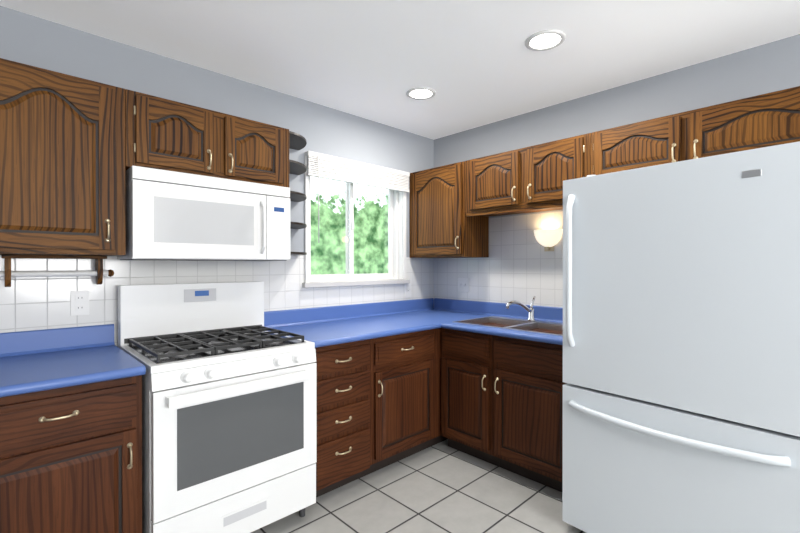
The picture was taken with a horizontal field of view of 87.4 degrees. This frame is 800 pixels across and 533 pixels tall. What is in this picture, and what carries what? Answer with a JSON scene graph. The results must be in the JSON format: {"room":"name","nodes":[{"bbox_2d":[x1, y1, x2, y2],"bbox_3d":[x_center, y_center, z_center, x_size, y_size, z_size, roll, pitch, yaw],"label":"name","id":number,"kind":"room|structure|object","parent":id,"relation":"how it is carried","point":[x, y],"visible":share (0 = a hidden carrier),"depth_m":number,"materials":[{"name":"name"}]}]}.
{"room":"kitchen","nodes":[
{"label":"kitchen","id":0,"kind":"room"},
{"bbox_2d":[0,6,433,346],"bbox_3d":[-2.075,0.080,1.666,6.750,2.465,0.150,0,0,-44],"label":"wall","id":1,"kind":"structure","parent":0,"point":[33,303],"depth_m":2.41,"materials":[{"name":"grey paint"}]},
{"bbox_2d":[0,58,131,255],"bbox_3d":[-1.547,-0.433,1.838,0.530,0.761,0.324,0,0,-44],"label":"upper cabinet","id":2,"kind":"object","parent":1,"relation":"attached to","point":[73,149],"depth_m":1.75,"materials":[{"name":"brown wood"}]},
{"bbox_2d":[0,255,113,286],"bbox_3d":[-1.585,0.019,1.930,0.447,0.140,0.105,0,0,-44],"label":"towel holder","id":3,"kind":"object","parent":2,"relation":"attached to","point":[99,272],"visible":0.98,"depth_m":1.91,"materials":[{"name":"brown wood"}]},
{"bbox_2d":[70,291,88,315],"bbox_3d":[-1.562,0.179,2.046,0.073,0.118,0.008,0,0,-44],"label":"electrical outlet","id":4,"kind":"object","parent":1,"relation":"attached to","point":[79,302],"visible":1,"depth_m":2.04,"materials":[{"name":"white plastic"}]},
{"bbox_2d":[132,91,223,177],"bbox_3d":[-1.204,-0.639,2.164,0.414,0.353,0.324,0,0,-44],"label":"upper cabinet","id":5,"kind":"object","parent":1,"relation":"attached to","point":[169,135],"depth_m":2.05,"materials":[{"name":"brown wood"}]},
{"bbox_2d":[117,166,289,260],"bbox_3d":[-1.030,-0.245,2.277,0.788,0.425,0.398,0,0,-44],"label":"over-the-range microwave","id":6,"kind":"object","parent":5,"relation":"attached to","point":[174,216],"visible":0.98,"depth_m":2.10,"materials":[{"name":"white"}]},
{"bbox_2d":[224,113,291,187],"bbox_3d":[-0.912,-0.639,2.443,0.394,0.353,0.324,0,0,-44],"label":"upper cabinet","id":7,"kind":"object","parent":1,"relation":"attached to","point":[254,151],"depth_m":2.33,"materials":[{"name":"brown wood"}]},
{"bbox_2d":[264,298,431,325],"bbox_3d":[-0.301,0.345,3.241,1.661,0.095,0.018,0,0,-44],"label":"backsplash","id":8,"kind":"structure","parent":1,"relation":"attached to","point":[329,313],"depth_m":3.09,"materials":[{"name":"blue laminate"}]},
{"bbox_2d":[302,152,409,287],"bbox_3d":[-0.347,-0.325,3.287,1.020,0.938,0.189,0,0,-44],"label":"window","id":9,"kind":"structure","parent":1,"relation":"in","point":[396,239],"depth_m":3.29,"materials":[{"name":"glass"},{"name":"painted wood"}]},
{"bbox_2d":[306,151,409,242],"bbox_3d":[-0.280,-0.478,3.216,0.980,0.630,0.052,0,0,-44],"label":"window blind","id":10,"kind":"object","parent":9,"relation":"attached to","point":[324,166],"visible":1,"depth_m":3.14,"materials":[{"name":"white"}]},
{"bbox_2d":[405,283,410,296],"bbox_3d":[0.073,0.205,3.602,0.073,0.118,0.017,0,0,-44],"label":"light switch","id":11,"kind":"object","parent":1,"relation":"attached to","point":[408,290],"visible":1,"depth_m":3.60,"materials":[{"name":"white plastic"}]},
{"bbox_2d":[0,0,799,139],"bbox_3d":[0.133,-1.194,-0.758,6.900,0.100,6.700,0,0,-44],"label":"ceiling","id":12,"kind":"structure","parent":0,"point":[474,63],"depth_m":2.16,"materials":[{"name":"white paint"}]},
{"bbox_2d":[406,87,435,99],"bbox_3d":[0.140,-1.150,2.793,0.196,0.011,0.196,0,0,-44],"label":"recessed light","id":13,"kind":"object","parent":12,"relation":"in","point":[420,93],"visible":1,"depth_m":2.79,"materials":[{"name":"white"}]},
{"bbox_2d":[525,29,565,50],"bbox_3d":[0.739,-1.148,2.135,0.196,0.011,0.196,0,0,-44],"label":"recessed light","id":14,"kind":"object","parent":12,"relation":"in","point":[546,40],"visible":1,"depth_m":2.13,"materials":[{"name":"white"}]},
{"bbox_2d":[251,439,585,532],"bbox_3d":[0.133,1.371,-0.749,6.900,0.100,6.700,0,0,-44],"label":"floor","id":15,"kind":"structure","parent":0,"point":[442,487],"depth_m":2.31,"materials":[{"name":"tile"}]},
{"bbox_2d":[0,324,145,532],"bbox_3d":[-1.625,0.803,1.540,1.065,1.016,0.652,0,0,-44],"label":"base cabinet","id":16,"kind":"object","parent":15,"relation":"on","point":[70,429],"visible":1,"depth_m":1.57,"materials":[{"name":"brown wood"}]},
{"bbox_2d":[118,281,316,532],"bbox_3d":[-0.915,0.702,2.132,0.753,1.213,0.722,0,0,-44],"label":"range","id":17,"kind":"object","parent":15,"relation":"on","point":[229,411],"visible":1,"depth_m":1.94,"materials":[{"name":"white metal"},{"name":"black iron"},{"name":"glass"}]},
{"bbox_2d":[315,338,375,496],"bbox_3d":[-0.534,0.870,2.605,0.439,0.874,0.619,0,0,-44],"label":"base cabinet","id":18,"kind":"object","parent":15,"relation":"on","point":[346,374],"depth_m":2.40,"materials":[{"name":"brown wood"}]},
{"bbox_2d":[265,310,491,349],"bbox_3d":[-0.058,0.410,3.003,1.682,0.041,0.698,0,0,-44],"label":"countertop","id":19,"kind":"structure","parent":18,"relation":"on","point":[343,330],"depth_m":2.80,"materials":[{"name":"blue laminate"}]},
{"bbox_2d":[376,330,439,470],"bbox_3d":[-0.143,0.869,2.978,0.641,0.874,0.619,0,0,-44],"label":"base cabinet","id":20,"kind":"object","parent":15,"relation":"on","point":[403,379],"depth_m":2.74,"materials":[{"name":"brown wood"}]},
{"bbox_2d":[440,318,531,461],"bbox_3d":[0.651,0.868,3.031,0.620,0.874,0.436,0,0,-44],"label":"base cabinet","id":21,"kind":"object","parent":15,"relation":"on","point":[463,355],"depth_m":2.83,"materials":[{"name":"brown wood"}]},
{"bbox_2d":[488,326,566,491],"bbox_3d":[0.985,0.870,2.681,0.620,0.874,0.531,0,0,-44],"label":"base cabinet","id":22,"kind":"object","parent":15,"relation":"on","point":[525,379],"depth_m":2.50,"materials":[{"name":"brown wood"}]},
{"bbox_2d":[440,314,562,345],"bbox_3d":[0.840,0.411,2.821,0.634,0.041,0.935,0,0,-44],"label":"countertop","id":23,"kind":"structure","parent":22,"relation":"on","point":[472,327],"depth_m":2.67,"materials":[{"name":"blue laminate"}]},
{"bbox_2d":[506,296,535,320],"bbox_3d":[0.853,0.300,2.938,0.286,0.178,0.092,0,0,-44],"label":"faucet","id":24,"kind":"object","parent":23,"relation":"on","point":[531,314],"visible":1,"depth_m":2.97,"materials":[{"name":"silver metal"}]},
{"bbox_2d":[562,141,799,532],"bbox_3d":[1.366,0.437,1.946,0.838,1.745,0.910,0,0,-39],"label":"fridge","id":25,"kind":"object","parent":15,"relation":"on","point":[681,345],"visible":1,"depth_m":1.67,"materials":[{"name":"white metal"}]},
{"bbox_2d":[434,34,799,307],"bbox_3d":[2.573,0.080,1.577,0.150,2.465,6.400,0,0,-44],"label":"wall","id":26,"kind":"structure","parent":0,"point":[519,263],"depth_m":3.00,"materials":[{"name":"grey paint"}]},
{"bbox_2d":[410,162,488,257],"bbox_3d":[0.394,-0.439,3.503,0.334,0.730,0.597,0,0,-44],"label":"upper cabinet","id":27,"kind":"object","parent":26,"relation":"attached to","point":[454,207],"depth_m":3.34,"materials":[{"name":"brown wood"}]},
{"bbox_2d":[458,278,468,291],"bbox_3d":[0.539,0.158,3.585,0.017,0.118,0.118,0,0,-44],"label":"light switch","id":28,"kind":"object","parent":26,"relation":"attached to","point":[463,284],"visible":1,"depth_m":3.58,"materials":[{"name":"white plastic"}]},
{"bbox_2d":[432,298,562,321],"bbox_3d":[0.851,0.345,3.255,0.019,0.095,1.549,0,0,-44],"label":"backsplash","id":29,"kind":"structure","parent":26,"relation":"attached to","point":[545,313],"depth_m":3.32,"materials":[{"name":"blue laminate"}]},
{"bbox_2d":[462,149,537,217],"bbox_3d":[0.771,-0.603,3.107,0.334,0.400,0.491,0,0,-44],"label":"upper cabinet","id":30,"kind":"object","parent":26,"relation":"attached to","point":[489,183],"depth_m":3.01,"materials":[{"name":"brown wood"}]},
{"bbox_2d":[534,229,562,250],"bbox_3d":[1.040,-0.184,2.989,0.114,0.150,0.206,0,0,-44],"label":"lamp","id":31,"kind":"object","parent":26,"relation":"attached to","point":[548,239],"visible":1,"depth_m":2.95,"materials":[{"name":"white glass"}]},
{"bbox_2d":[518,133,589,211],"bbox_3d":[1.093,-0.602,2.770,0.334,0.400,0.442,0,0,-44],"label":"upper cabinet","id":32,"kind":"object","parent":26,"relation":"attached to","point":[543,168],"depth_m":2.68,"materials":[{"name":"brown wood"}]},
{"bbox_2d":[590,112,681,174],"bbox_3d":[1.413,-0.645,2.435,0.334,0.310,0.481,0,0,-44],"label":"upper cabinet","id":33,"kind":"object","parent":26,"relation":"attached to","point":[657,141],"depth_m":2.31,"materials":[{"name":"brown wood"}]},
{"bbox_2d":[682,86,799,160],"bbox_3d":[1.787,-0.644,2.043,0.334,0.310,0.602,0,0,-44],"label":"upper cabinet","id":34,"kind":"object","parent":26,"relation":"attached to","point":[773,118],"depth_m":1.98,"materials":[{"name":"brown wood"}]},
{"label":"outside","id":35,"kind":"structure","parent":0,"visible":0},
{"bbox_2d":[311,177,387,274],"bbox_3d":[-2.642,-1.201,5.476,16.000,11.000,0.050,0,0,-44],"label":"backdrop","id":36,"kind":"structure","parent":35,"point":[375,242],"depth_m":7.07,"materials":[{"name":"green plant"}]}
]}

